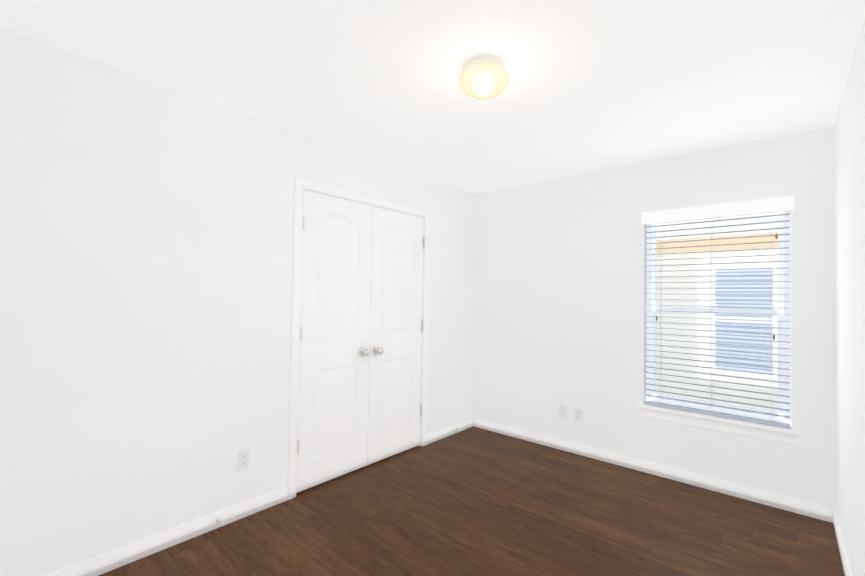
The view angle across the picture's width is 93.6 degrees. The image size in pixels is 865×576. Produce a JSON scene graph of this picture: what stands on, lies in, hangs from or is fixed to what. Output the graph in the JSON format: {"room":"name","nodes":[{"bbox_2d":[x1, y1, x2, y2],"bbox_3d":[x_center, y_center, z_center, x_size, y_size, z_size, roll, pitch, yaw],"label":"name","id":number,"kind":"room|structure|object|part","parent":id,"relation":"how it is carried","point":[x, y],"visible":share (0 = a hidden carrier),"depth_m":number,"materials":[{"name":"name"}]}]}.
{"room":"empty bedroom","nodes":[
{"label":"empty bedroom","id":0,"kind":"room"},
{"bbox_2d":[0,26,475,575],"bbox_3d":[-0.891,0.168,2.828,0.120,2.440,4.210,0,-2,41],"label":"wall","id":1,"kind":"structure","parent":0,"point":[146,240],"depth_m":2.08,"materials":[{"name":"white paint"}]},
{"bbox_2d":[41,485,287,575],"bbox_3d":[-1.544,1.314,1.970,0.015,0.092,1.820,0,-2,41],"label":"baseboard","id":2,"kind":"structure","parent":1,"relation":"attached to","point":[108,561],"depth_m":2.14,"materials":[{"name":"white wood"}]},
{"bbox_2d":[216,518,224,524],"bbox_3d":[-1.197,1.325,2.298,0.083,0.027,0.022,0,-2,41],"label":"door stop","id":3,"kind":"object","parent":2,"relation":"attached to","point":[220,521],"visible":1,"depth_m":2.30,"materials":[{"name":"white"}]},
{"bbox_2d":[237,449,249,470],"bbox_3d":[-1.136,1.034,2.445,0.008,0.115,0.070,0,-2,41],"label":"outlet","id":4,"kind":"object","parent":1,"relation":"attached to","point":[243,460],"visible":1,"depth_m":2.44,"materials":[{"name":"white plastic"}]},
{"bbox_2d":[296,190,371,492],"bbox_3d":[-0.683,0.359,2.952,0.108,2.040,0.617,0,-2,41],"label":"closet door","id":5,"kind":"structure","parent":1,"relation":"in","point":[332,441],"depth_m":2.94,"materials":[{"name":"white wood"}]},
{"bbox_2d":[287,177,429,499],"bbox_3d":[-0.537,0.364,3.236,0.120,2.076,1.262,0,-2,41],"label":"door frame","id":6,"kind":"structure","parent":1,"relation":"attached to","point":[423,272],"depth_m":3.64,"materials":[{"name":"white wood"}]},
{"bbox_2d":[367,206,424,464],"bbox_3d":[-0.276,0.375,3.421,0.108,2.040,0.617,0,-2,41],"label":"closet door","id":7,"kind":"structure","parent":1,"relation":"in","point":[395,409],"depth_m":3.41,"materials":[{"name":"white wood"}]},
{"bbox_2d":[427,417,472,444],"bbox_3d":[0.180,1.383,3.956,0.015,0.092,0.720,0,-2,41],"label":"baseboard","id":8,"kind":"structure","parent":1,"relation":"attached to","point":[444,432],"depth_m":3.92,"materials":[{"name":"white wood"}]},
{"bbox_2d":[0,0,864,192],"bbox_3d":[-0.101,-1.104,2.187,3.820,0.100,4.310,0,-2,41],"label":"ceiling","id":9,"kind":"structure","parent":0,"point":[595,85],"depth_m":1.94,"materials":[{"name":"white paint"}]},
{"bbox_2d":[459,55,508,98],"bbox_3d":[0.244,-0.989,1.937,0.239,0.131,0.239,0,-2,41],"label":"flush-mount light","id":10,"kind":"object","parent":9,"relation":"attached to","point":[484,77],"visible":0.98,"depth_m":1.86,"materials":[{"name":"white glass"}]},
{"bbox_2d":[99,426,844,575],"bbox_3d":[-0.141,1.435,2.133,3.820,0.100,4.310,0,-2,41],"label":"floor","id":11,"kind":"structure","parent":0,"point":[473,501],"depth_m":2.37,"materials":[{"name":"brown wood"}]},
{"bbox_2d":[473,127,835,507],"bbox_3d":[1.507,0.218,3.441,2.940,2.440,0.140,0,-2,41],"label":"wall","id":12,"kind":"structure","parent":0,"point":[560,313],"depth_m":3.31,"materials":[{"name":"white paint"}]},
{"bbox_2d":[559,404,566,418],"bbox_3d":[1.157,1.100,3.610,0.070,0.115,0.016,0,-2,41],"label":"outlet","id":13,"kind":"object","parent":12,"relation":"attached to","point":[562,411],"visible":1,"depth_m":3.61,"materials":[{"name":"white plastic"}]},
{"bbox_2d":[574,407,582,421],"bbox_3d":[1.264,1.100,3.522,0.070,0.115,0.008,0,-2,41],"label":"outlet","id":14,"kind":"object","parent":12,"relation":"attached to","point":[578,414],"visible":1,"depth_m":3.52,"materials":[{"name":"white plastic"}]},
{"bbox_2d":[473,417,828,521],"bbox_3d":[1.427,1.390,3.367,2.670,0.092,0.015,0,-2,41],"label":"baseboard","id":15,"kind":"structure","parent":12,"relation":"attached to","point":[788,503],"depth_m":3.03,"materials":[{"name":"white wood"}]},
{"bbox_2d":[637,196,799,445],"bbox_3d":[2.033,0.209,2.959,0.948,1.606,0.178,0,-2,41],"label":"window unit","id":16,"kind":"structure","parent":12,"relation":"in","point":[772,425],"depth_m":2.88,"materials":[{"name":"white plastic"}]},
{"bbox_3d":[2.077,0.164,3.013,0.764,1.373,0.034,0,-2,41],"label":"glass","id":17,"kind":"part","parent":16,"relation":"part of","materials":[{"name":"clear glass"}]},
{"bbox_3d":[2.004,0.928,2.924,0.948,0.030,0.124,0,-2,41],"label":"sill","id":18,"kind":"part","parent":16,"relation":"part of","materials":[{"name":"white wood"}]},
{"bbox_2d":[834,17,864,575],"bbox_3d":[1.239,0.161,0.980,0.120,2.440,4.210,0,-2,41],"label":"wall","id":19,"kind":"structure","parent":0,"point":[849,168],"depth_m":1.89,"materials":[{"name":"white paint"}]},
{"bbox_2d":[829,506,852,575],"bbox_3d":[1.163,1.335,0.991,0.015,0.092,3.950,0,-2,41],"label":"baseboard","id":20,"kind":"structure","parent":19,"relation":"attached to","point":[833,515],"depth_m":2.18,"materials":[{"name":"white wood"}]},
{"label":"outside","id":21,"kind":"structure","parent":0,"visible":0},
{"bbox_3d":[4.605,2.184,6.776,15.000,0.150,9.040,0,-2,41],"label":"ground","id":22,"kind":"structure","parent":21,"visible":0},
{"bbox_2d":[656,213,779,411],"bbox_3d":[4.515,-0.103,6.299,8.500,4.500,3.000,0,-2,41],"label":"neighbor house","id":23,"kind":"structure","parent":22,"relation":"on","point":[687,297],"depth_m":5.45,"materials":[{"name":"white"}]}
]}

